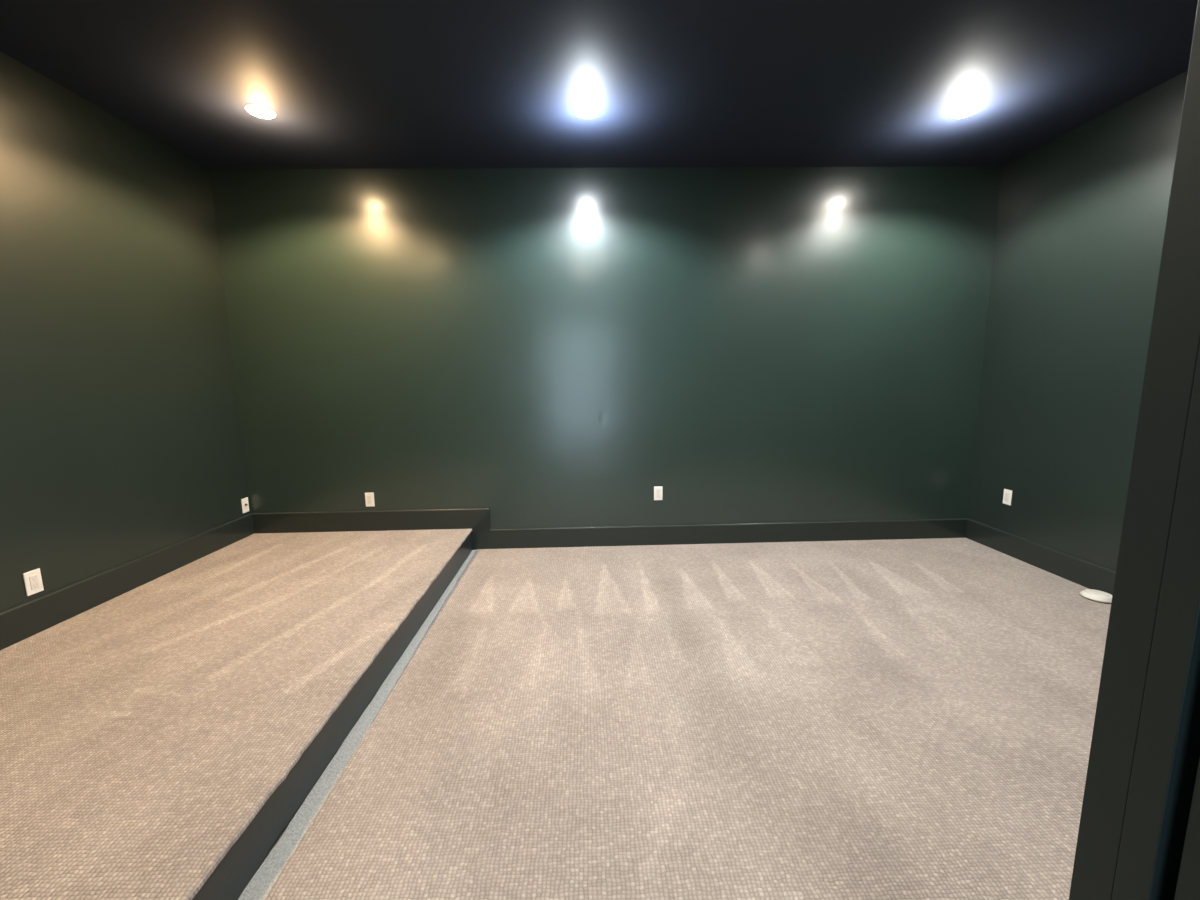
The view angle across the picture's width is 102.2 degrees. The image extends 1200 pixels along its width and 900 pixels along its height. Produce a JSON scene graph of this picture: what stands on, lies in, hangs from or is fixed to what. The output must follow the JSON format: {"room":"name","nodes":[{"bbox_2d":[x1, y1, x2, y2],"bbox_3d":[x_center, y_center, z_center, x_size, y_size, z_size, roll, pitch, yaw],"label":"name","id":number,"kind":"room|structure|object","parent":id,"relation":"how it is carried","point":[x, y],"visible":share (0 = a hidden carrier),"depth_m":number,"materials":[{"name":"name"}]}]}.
{"room":"home theater room","nodes":[
{"label":"home theater room","id":0,"kind":"room"},
{"bbox_2d":[0,52,250,611],"bbox_3d":[-2.800,-0.338,1.911,0.120,3.090,3.635,-1,8,-1],"label":"wall","id":1,"kind":"structure","parent":0,"point":[121,442],"depth_m":2.68,"materials":[{"name":"green paint"}]},
{"bbox_2d":[23,568,43,595],"bbox_3d":[-2.728,0.637,2.331,0.009,0.114,0.070,-1,8,-1],"label":"wall outlet","id":2,"kind":"object","parent":1,"relation":"attached to","point":[33,583],"visible":1,"depth_m":2.33,"materials":[{"name":"white plastic"}]},
{"bbox_2d":[29,574,38,589],"bbox_3d":[-2.727,0.636,2.331,0.004,0.067,0.033,-1,8,-1],"label":"receptacle","id":3,"kind":"object","parent":2,"relation":"attached to","point":[33,578],"depth_m":2.33,"materials":[{"name":"grey plastic"}]},
{"bbox_2d":[0,513,253,649],"bbox_3d":[-2.716,0.845,2.137,0.015,0.194,3.488,-1,8,-1],"label":"baseboard","id":4,"kind":"structure","parent":1,"relation":"attached to","point":[18,623],"depth_m":2.68,"materials":[{"name":"black wood"}]},
{"bbox_2d":[241,497,248,512],"bbox_3d":[-2.766,0.432,3.780,0.016,0.114,0.070,-1,8,-1],"label":"wall plate","id":5,"kind":"object","parent":1,"relation":"attached to","point":[245,505],"visible":1,"depth_m":3.78,"materials":[{"name":"white plastic"}]},
{"bbox_2d":[0,0,1197,168],"bbox_3d":[0.152,-1.890,1.830,6.205,0.120,3.750,-1,8,-1],"label":"ceiling","id":6,"kind":"structure","parent":0,"point":[348,84],"depth_m":2.46,"materials":[{"name":"paint"}]},
{"bbox_2d":[245,104,275,118],"bbox_3d":[-1.935,-1.924,2.761,0.148,0.018,0.148,-1,8,-1],"label":"recessed light","id":7,"kind":"object","parent":6,"relation":"in","point":[257,110],"visible":1,"depth_m":2.74,"materials":[{"name":"white metal"}]},
{"bbox_2d":[248,106,273,117],"bbox_3d":[-1.935,-1.923,2.762,0.124,0.016,0.124,-1,8,-1],"label":"diffuser","id":8,"kind":"object","parent":7,"relation":"attached to","point":[259,111],"depth_m":2.74,"materials":[{"name":"white plastic"}]},
{"bbox_2d":[574,104,599,118],"bbox_3d":[-0.075,-1.958,2.809,0.148,0.018,0.148,-1,8,-1],"label":"recessed light","id":9,"kind":"object","parent":6,"relation":"in","point":[586,111],"visible":1,"depth_m":2.79,"materials":[{"name":"white metal"}]},
{"bbox_2d":[576,106,597,117],"bbox_3d":[-0.075,-1.957,2.810,0.124,0.016,0.124,-1,8,-1],"label":"diffuser","id":10,"kind":"object","parent":9,"relation":"attached to","point":[581,111],"depth_m":2.79,"materials":[{"name":"white plastic"}]},
{"bbox_2d":[950,104,980,117],"bbox_3d":[2.163,-2.000,2.867,0.148,0.018,0.148,-1,8,-1],"label":"recessed light","id":11,"kind":"object","parent":6,"relation":"in","point":[967,110],"visible":1,"depth_m":2.84,"materials":[{"name":"white metal"}]},
{"bbox_2d":[210,166,1001,528],"bbox_3d":[0.124,-0.656,3.826,6.205,3.090,0.120,-1,8,-1],"label":"wall","id":12,"kind":"structure","parent":0,"point":[532,347],"depth_m":3.74,"materials":[{"name":"green paint"}]},
{"bbox_2d":[365,493,374,506],"bbox_3d":[-1.835,0.396,3.856,0.070,0.114,0.009,-1,8,-1],"label":"wall outlet","id":13,"kind":"object","parent":12,"relation":"attached to","point":[369,497],"visible":1,"depth_m":3.85,"materials":[{"name":"white plastic"}]},
{"bbox_2d":[367,496,371,503],"bbox_3d":[-1.835,0.396,3.854,0.033,0.067,0.004,-1,8,-1],"label":"receptacle","id":14,"kind":"object","parent":13,"relation":"attached to","point":[369,498],"depth_m":3.85,"materials":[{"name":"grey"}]},
{"bbox_2d":[252,508,967,549],"bbox_3d":[0.144,0.621,3.941,5.835,0.348,0.015,-1,8,-1],"label":"baseboard","id":15,"kind":"structure","parent":12,"relation":"attached to","point":[476,519],"depth_m":3.94,"materials":[{"name":"black wood"}]},
{"bbox_2d":[654,486,662,499],"bbox_3d":[0.472,0.351,3.915,0.070,0.114,0.009,-1,8,-1],"label":"wall outlet","id":16,"kind":"object","parent":12,"relation":"attached to","point":[658,490],"visible":1,"depth_m":3.91,"materials":[{"name":"white plastic"}]},
{"bbox_2d":[656,489,659,497],"bbox_3d":[0.472,0.351,3.913,0.033,0.067,0.004,-1,8,-1],"label":"receptacle","id":17,"kind":"object","parent":16,"relation":"attached to","point":[657,490],"depth_m":3.91,"materials":[{"name":"grey plastic"}]},
{"bbox_2d":[237,538,1110,899],"bbox_3d":[0.199,1.103,2.160,6.205,0.120,4.050,-1,8,-1],"label":"floor","id":18,"kind":"structure","parent":0,"point":[890,719],"depth_m":1.84,"materials":[{"name":"beige carpet"}]},
{"bbox_2d":[0,529,471,899],"bbox_3d":[-1.846,0.983,2.189,1.742,0.179,3.463,-1,8,-1],"label":"platform","id":19,"kind":"object","parent":18,"relation":"on","point":[159,739],"visible":1,"depth_m":1.80,"materials":[{"name":"beige carpet"}]},
{"bbox_2d":[238,550,475,899],"bbox_3d":[-0.941,1.080,2.048,0.084,0.004,3.800,-1,8,-1],"label":"strip","id":20,"kind":"object","parent":18,"relation":"on","point":[260,885],"visible":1,"depth_m":1.65,"materials":[{"name":"grey carpet"}]},
{"bbox_2d":[1080,589,1111,602],"bbox_3d":[2.998,0.875,2.911,0.158,0.036,0.158,-1,8,-1],"label":"disc","id":21,"kind":"object","parent":18,"relation":"on","point":[1095,595],"visible":0.88,"depth_m":2.88,"materials":[{"name":"grey plastic"}]},
{"bbox_2d":[968,71,1187,570],"bbox_3d":[3.152,-0.448,2.065,0.120,3.090,3.635,-1,8,-1],"label":"wall","id":22,"kind":"structure","parent":0,"point":[1082,214],"depth_m":3.12,"materials":[{"name":"green paint"}]},
{"bbox_2d":[1003,489,1011,505],"bbox_3d":[3.062,0.354,3.637,0.009,0.114,0.070,-1,8,-1],"label":"wall outlet","id":23,"kind":"object","parent":22,"relation":"attached to","point":[1007,496],"visible":1,"depth_m":3.63,"materials":[{"name":"white plastic"}]},
{"bbox_2d":[1005,492,1008,501],"bbox_3d":[3.060,0.354,3.637,0.004,0.067,0.033,-1,8,-1],"label":"receptacle","id":24,"kind":"object","parent":23,"relation":"attached to","point":[1006,493],"depth_m":3.64,"materials":[{"name":"grey plastic"}]},
{"bbox_2d":[966,518,1115,594],"bbox_3d":[3.103,0.900,2.310,0.015,0.173,3.488,-1,8,-1],"label":"baseboard","id":25,"kind":"structure","parent":22,"relation":"attached to","point":[1079,571],"depth_m":3.33,"materials":[{"name":"black wood"}]},
{"bbox_3d":[0.225,-0.145,0.259,6.105,3.090,0.112,-1,8,-1],"label":"wall","id":26,"kind":"structure","parent":0,"visible":0},
{"bbox_2d":[1069,0,1199,899],"bbox_3d":[-0.073,0.051,0.351,1.142,2.485,0.031,-1,8,-1],"label":"trim","id":27,"kind":"structure","parent":26,"relation":"attached to","point":[1174,340],"depth_m":0.36,"materials":[{"name":"black paint"}]},
{"bbox_2d":[1112,345,1199,899],"bbox_3d":[-0.061,0.083,0.284,1.070,2.440,0.112,-1,8,-1],"label":"trim","id":28,"kind":"structure","parent":26,"relation":"attached to","point":[1167,750],"depth_m":0.35,"materials":[{"name":"black paint"}]},
{"bbox_2d":[1174,758,1199,899],"bbox_3d":[0.433,0.155,-0.098,0.083,2.368,0.870,-1,8,-1],"label":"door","id":29,"kind":"structure","parent":26,"relation":"in","point":[1188,882],"depth_m":0.34,"materials":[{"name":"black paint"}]}
]}

